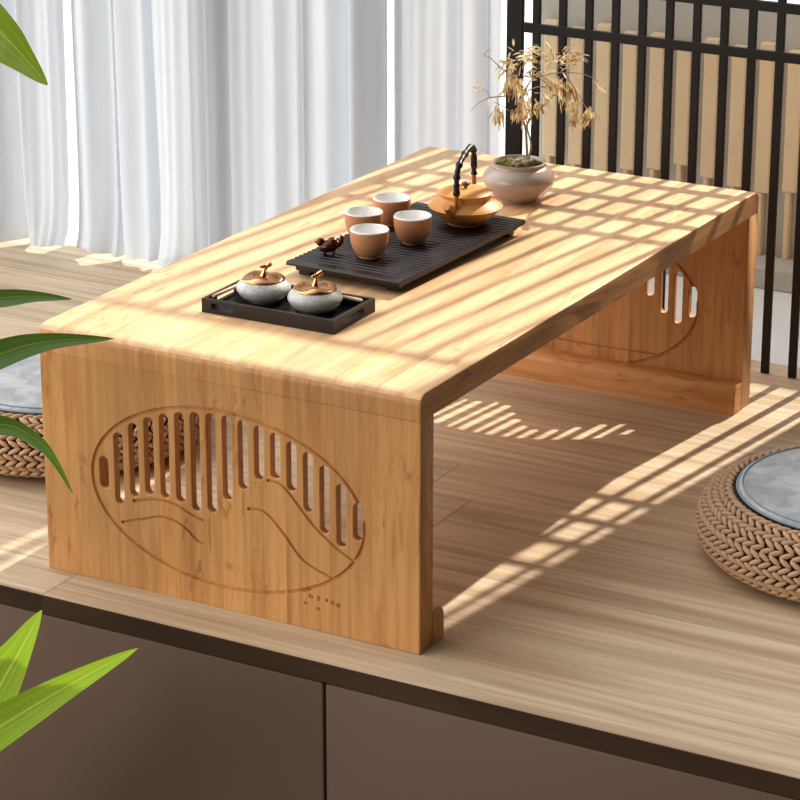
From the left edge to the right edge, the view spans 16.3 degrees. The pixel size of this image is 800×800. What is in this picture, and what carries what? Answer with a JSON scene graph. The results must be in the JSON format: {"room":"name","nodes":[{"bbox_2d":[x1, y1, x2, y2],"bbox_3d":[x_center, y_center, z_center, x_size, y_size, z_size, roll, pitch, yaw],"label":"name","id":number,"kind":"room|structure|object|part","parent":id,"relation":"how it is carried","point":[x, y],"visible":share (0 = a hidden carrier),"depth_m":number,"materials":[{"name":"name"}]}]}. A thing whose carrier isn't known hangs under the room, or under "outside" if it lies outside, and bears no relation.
{"room":"tea room","nodes":[
{"label":"tea room","id":0,"kind":"room"},
{"bbox_2d":[0,238,799,778],"bbox_3d":[-0.072,0.071,3.686,3.600,0.022,1.182,11,22,27],"label":"floor","id":1,"kind":"structure","parent":0,"point":[574,581],"depth_m":3.30,"materials":[{"name":"brown wood"}]},
{"bbox_2d":[0,354,212,477],"bbox_3d":[-0.447,0.001,3.709,0.402,0.088,0.401,-2,20,-4],"label":"floor cushion","id":2,"kind":"object","parent":1,"relation":"on","point":[20,382],"visible":0.14,"depth_m":3.56,"materials":[{"name":"woven rattan"},{"name":"grey cloth"}]},
{"bbox_2d":[39,146,757,654],"bbox_3d":[0.033,-0.041,3.518,0.500,0.303,0.940,11,22,27],"label":"table","id":3,"kind":"object","parent":1,"relation":"on","point":[566,299],"visible":0.94,"depth_m":3.20,"materials":[{"name":"brown wood"}]},
{"bbox_3d":[-0.189,0.106,3.150,0.500,0.273,0.030,11,22,27],"label":"panel","id":4,"kind":"part","parent":3,"relation":"part of","materials":[{"name":"brown wood"}]},
{"bbox_2d":[202,280,374,334],"bbox_3d":[-0.129,-0.110,3.236,0.176,0.016,0.097,10,22,27],"label":"serving tray","id":5,"kind":"object","parent":3,"relation":"on","point":[349,312],"visible":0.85,"depth_m":3.21,"materials":[{"name":"black wood"}]},
{"bbox_2d":[212,284,236,297],"bbox_3d":[-0.198,-0.131,3.270,0.005,0.005,0.075,11,23,29],"label":"wooden stick","id":6,"kind":"object","parent":5,"relation":"on","point":[217,294],"visible":0.65,"depth_m":3.25,"materials":[{"name":"brown wood"}]},
{"bbox_2d":[236,261,290,303],"bbox_3d":[-0.159,-0.140,3.262,0.064,0.048,0.064,3,20,9],"label":"lidded jar","id":7,"kind":"object","parent":5,"relation":"on","point":[256,286],"visible":1,"depth_m":3.25,"materials":[{"name":"grey ceramic"}]},
{"bbox_3d":[-0.159,-0.144,3.261,0.051,0.008,0.051,3,20,9],"label":"lid","id":8,"kind":"part","parent":7,"relation":"part of","materials":[{"name":"gold metal"}]},
{"bbox_3d":[-0.156,-0.153,3.258,0.015,0.019,0.009,-2,20,-6],"label":"stem knob","id":9,"kind":"part","parent":7,"relation":"part of","materials":[{"name":"gold metal"}]},
{"bbox_2d":[287,270,342,314],"bbox_3d":[-0.098,-0.127,3.225,0.064,0.048,0.064,-5,20,-13],"label":"lidded jar","id":10,"kind":"object","parent":5,"relation":"on","point":[315,297],"visible":1,"depth_m":3.21,"materials":[{"name":"grey ceramic"}]},
{"bbox_3d":[-0.098,-0.131,3.224,0.051,0.008,0.051,-5,20,-13],"label":"lid","id":11,"kind":"part","parent":10,"relation":"part of","materials":[{"name":"gold metal"}]},
{"bbox_3d":[-0.095,-0.141,3.222,0.015,0.019,0.009,-11,22,-27],"label":"stem knob","id":12,"kind":"part","parent":10,"relation":"part of","materials":[{"name":"gold metal"}]},
{"bbox_2d":[293,287,362,301],"bbox_3d":[-0.084,-0.123,3.249,0.096,0.005,0.005,12,23,30],"label":"wooden stick","id":13,"kind":"object","parent":5,"relation":"on","point":[344,296],"visible":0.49,"depth_m":3.23,"materials":[{"name":"brown wood"}]},
{"bbox_2d":[286,202,524,291],"bbox_3d":[0.011,-0.189,3.455,0.160,0.018,0.309,12,23,29],"label":"tray","id":14,"kind":"object","parent":3,"relation":"on","point":[400,264],"visible":0.69,"depth_m":3.39,"materials":[{"name":"black wood"}]},
{"bbox_2d":[314,235,343,254],"bbox_3d":[-0.086,-0.189,3.390,0.036,0.026,0.019,1,20,4],"label":"figurine","id":15,"kind":"object","parent":14,"relation":"on","point":[332,244],"visible":1,"depth_m":3.38,"materials":[{"name":"brown ceramic"}]},
{"bbox_2d":[344,206,382,233],"bbox_3d":[-0.045,-0.217,3.453,0.048,0.035,0.048,2,20,4],"label":"tea cup","id":16,"kind":"object","parent":14,"relation":"on","point":[356,215],"visible":0.48,"depth_m":3.44,"materials":[{"name":"ceramic"}]},
{"bbox_2d":[350,223,388,258],"bbox_3d":[-0.037,-0.191,3.380,0.048,0.035,0.048,11,22,27],"label":"tea cup","id":17,"kind":"object","parent":14,"relation":"on","point":[368,240],"visible":1,"depth_m":3.37,"materials":[{"name":"ceramic"}]},
{"bbox_2d":[373,192,410,226],"bbox_3d":[-0.011,-0.238,3.513,0.048,0.035,0.048,14,24,35],"label":"tea cup","id":18,"kind":"object","parent":14,"relation":"on","point":[390,203],"visible":0.65,"depth_m":3.50,"materials":[{"name":"ceramic"}]},
{"bbox_2d":[393,210,431,244],"bbox_3d":[0.016,-0.211,3.436,0.048,0.035,0.048,-10,22,-26],"label":"tea cup","id":19,"kind":"object","parent":14,"relation":"on","point":[412,227],"visible":1,"depth_m":3.42,"materials":[{"name":"ceramic"}]},
{"bbox_2d":[428,144,502,227],"bbox_3d":[0.083,-0.270,3.508,0.094,0.098,0.094,-6,21,-17],"label":"kettle","id":20,"kind":"object","parent":14,"relation":"on","point":[464,205],"visible":1,"depth_m":3.49,"materials":[{"name":"ceramic"}]},
{"bbox_3d":[0.062,-0.235,3.478,0.019,0.027,0.033,11,22,27],"label":"spout","id":21,"kind":"part","parent":20,"relation":"part of","materials":[{"name":"ceramic"}]},
{"bbox_3d":[0.070,-0.246,3.477,0.005,0.017,0.005,5,20,13],"label":"handle","id":22,"kind":"part","parent":20,"relation":"part of","materials":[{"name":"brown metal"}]},
{"bbox_3d":[0.082,-0.290,3.499,0.024,0.052,0.084,11,22,27],"label":"handle","id":23,"kind":"part","parent":20,"relation":"part of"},
{"bbox_3d":[0.083,-0.264,3.510,0.069,0.007,0.069,11,22,27],"label":"lid","id":24,"kind":"part","parent":20,"relation":"part of","materials":[{"name":"ceramic"}]},
{"bbox_3d":[0.083,-0.270,3.508,0.010,0.009,0.010,11,22,27],"label":"lid knob","id":25,"kind":"part","parent":20,"relation":"part of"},
{"bbox_3d":[0.094,-0.276,3.543,0.005,0.023,0.006,11,22,27],"label":"handle","id":26,"kind":"part","parent":20,"relation":"part of","materials":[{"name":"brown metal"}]},
{"bbox_3d":[-0.175,0.207,3.212,0.500,0.041,0.026,11,22,27],"label":"foot rail","id":27,"kind":"part","parent":3,"relation":"part of","materials":[{"name":"brown wood"}]},
{"bbox_2d":[471,39,605,204],"bbox_3d":[0.180,-0.367,3.656,0.176,0.219,0.095,0,20,1],"label":"bonsai","id":28,"kind":"object","parent":3,"relation":"on","point":[516,179],"visible":1,"depth_m":3.64,"materials":[{"name":"plant"}]},
{"bbox_3d":[0.241,-0.043,3.912,0.500,0.041,0.026,11,22,27],"label":"foot rail","id":29,"kind":"part","parent":3,"relation":"part of","materials":[{"name":"brown wood"}]},
{"bbox_3d":[0.255,-0.160,3.896,0.500,0.273,0.030,11,22,27],"label":"panel","id":30,"kind":"part","parent":3,"relation":"part of","materials":[{"name":"brown wood"}]},
{"bbox_2d":[0,585,799,798],"bbox_3d":[-0.361,0.245,3.199,3.600,0.022,0.002,11,22,27],"label":"trim","id":31,"kind":"structure","parent":1,"relation":"attached to","point":[662,755],"depth_m":3.00,"materials":[{"name":"brown wood"}]},
{"bbox_2d":[505,0,799,378],"bbox_3d":[0.406,-0.586,3.832,0.576,1.118,0.009,11,22,27],"label":"slatted screen","id":32,"kind":"object","parent":1,"relation":"on","point":[516,24],"visible":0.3,"depth_m":3.91,"materials":[{"name":"black paint"}]},
{"bbox_3d":[0.165,-0.631,3.958,0.026,1.118,0.008,11,22,27],"label":"post","id":33,"kind":"part","parent":32,"relation":"part of","materials":[{"name":"black paint"}]},
{"bbox_2d":[694,445,799,602],"bbox_3d":[0.552,0.142,3.318,0.402,0.088,0.401,13,24,33],"label":"floor cushion","id":34,"kind":"object","parent":1,"relation":"on","point":[747,518],"visible":1,"depth_m":3.25,"materials":[{"name":"wicker"}]},
{"bbox_2d":[482,154,554,204],"bbox_3d":[0.156,-0.289,3.684,0.095,0.053,0.095,11,22,27],"label":"pot","id":35,"kind":"object","parent":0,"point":[516,179],"depth_m":3.65,"materials":[{"name":"ceramic"}]},
{"bbox_3d":[-0.949,1.090,2.170,6.800,0.020,6.100,11,22,27],"label":"floor","id":36,"kind":"structure","parent":0,"visible":0},
{"bbox_2d":[0,4,137,750],"bbox_3d":[-0.587,0.123,2.936,0.395,1.295,0.546,-13,24,-33],"label":"bamboo plant","id":37,"kind":"object","parent":36,"relation":"on","point":[19,713],"visible":1,"depth_m":2.88,"materials":[{"name":"green plant"}]},
{"bbox_2d":[0,602,799,799],"bbox_3d":[-0.032,0.260,3.829,3.600,0.427,1.348,11,22,27],"label":"storage cabinet","id":38,"kind":"object","parent":36,"relation":"on","point":[168,722],"visible":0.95,"depth_m":3.12,"materials":[{"name":"brown paint"}]},
{"bbox_3d":[-0.341,0.428,3.264,0.597,0.360,0.018,11,22,27],"label":"door","id":39,"kind":"part","parent":38,"relation":"part of","materials":[{"name":"brown paint"}]},
{"bbox_3d":[0.183,0.527,2.988,0.597,0.360,0.018,11,22,27],"label":"door","id":40,"kind":"part","parent":38,"relation":"part of","materials":[{"name":"brown paint"}]},
{"bbox_3d":[0.194,-1.233,3.885,3.750,2.300,0.140,11,22,27],"label":"wall","id":41,"kind":"structure","parent":0,"visible":0},
{"bbox_2d":[65,153,799,367],"bbox_3d":[-0.217,-0.259,4.670,2.332,0.056,0.485,11,22,27],"label":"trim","id":42,"kind":"structure","parent":41,"relation":"attached to","point":[781,309],"depth_m":4.24,"materials":[{"name":"white"}]},
{"bbox_3d":[-0.602,-1.792,4.006,1.725,0.022,0.022,11,22,27],"label":"curtain rod","id":43,"kind":"object","parent":41,"relation":"attached to","visible":0},
{"bbox_2d":[0,0,68,247],"bbox_3d":[-0.920,-1.069,4.439,0.898,1.607,0.090,11,22,27],"label":"sheer curtain","id":44,"kind":"object","parent":43,"relation":"hanging from","point":[34,170],"visible":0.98,"depth_m":4.48,"materials":[{"name":"white fabric"}]},
{"bbox_2d":[67,0,78,235],"bbox_3d":[-0.505,-1.014,4.279,0.072,1.603,0.017,11,22,27],"label":"sheer curtain","id":45,"kind":"object","parent":43,"relation":"hanging from","point":[74,229],"visible":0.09,"depth_m":4.51,"materials":[{"name":"white fabric"}]},
{"bbox_2d":[71,0,207,267],"bbox_3d":[-0.405,-0.973,4.169,0.274,1.606,0.074,11,22,27],"label":"sheer curtain","id":46,"kind":"object","parent":43,"relation":"hanging from","point":[139,65],"visible":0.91,"depth_m":4.37,"materials":[{"name":"white fabric"}]},
{"bbox_2d":[203,0,386,246],"bbox_3d":[-0.161,-0.926,4.039,0.296,1.607,0.067,11,22,27],"label":"sheer curtain","id":47,"kind":"object","parent":43,"relation":"hanging from","point":[296,90],"visible":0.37,"depth_m":4.22,"materials":[{"name":"white fabric"}]},
{"bbox_2d":[387,0,393,164],"bbox_3d":[-0.012,-0.920,4.012,0.075,1.600,0.025,11,22,27],"label":"sheer curtain","id":48,"kind":"object","parent":43,"relation":"hanging from","point":[390,3],"visible":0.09,"depth_m":4.18,"materials":[{"name":"white fabric"}]},
{"bbox_2d":[394,0,501,161],"bbox_3d":[0.067,-0.886,3.929,0.186,1.606,0.049,11,22,27],"label":"sheer curtain","id":49,"kind":"object","parent":43,"relation":"hanging from","point":[440,46],"visible":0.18,"depth_m":4.08,"materials":[{"name":"white fabric"}]},
{"label":"outside","id":50,"kind":"structure","parent":0,"visible":0},
{"bbox_2d":[539,0,799,292],"bbox_3d":[0.787,-0.352,4.218,1.332,0.425,0.110,11,22,27],"label":"fence","id":51,"kind":"object","parent":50,"point":[711,15],"visible":0.57,"depth_m":4.38,"materials":[{"name":"wood"}]},
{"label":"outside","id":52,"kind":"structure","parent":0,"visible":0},
{"bbox_2d":[63,0,799,155],"bbox_3d":[1.128,-0.994,6.884,7.000,0.070,4.900,11,22,27],"label":"window","id":53,"kind":"structure","parent":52,"point":[528,3],"depth_m":6.01,"materials":[{"name":"white"}]}
]}

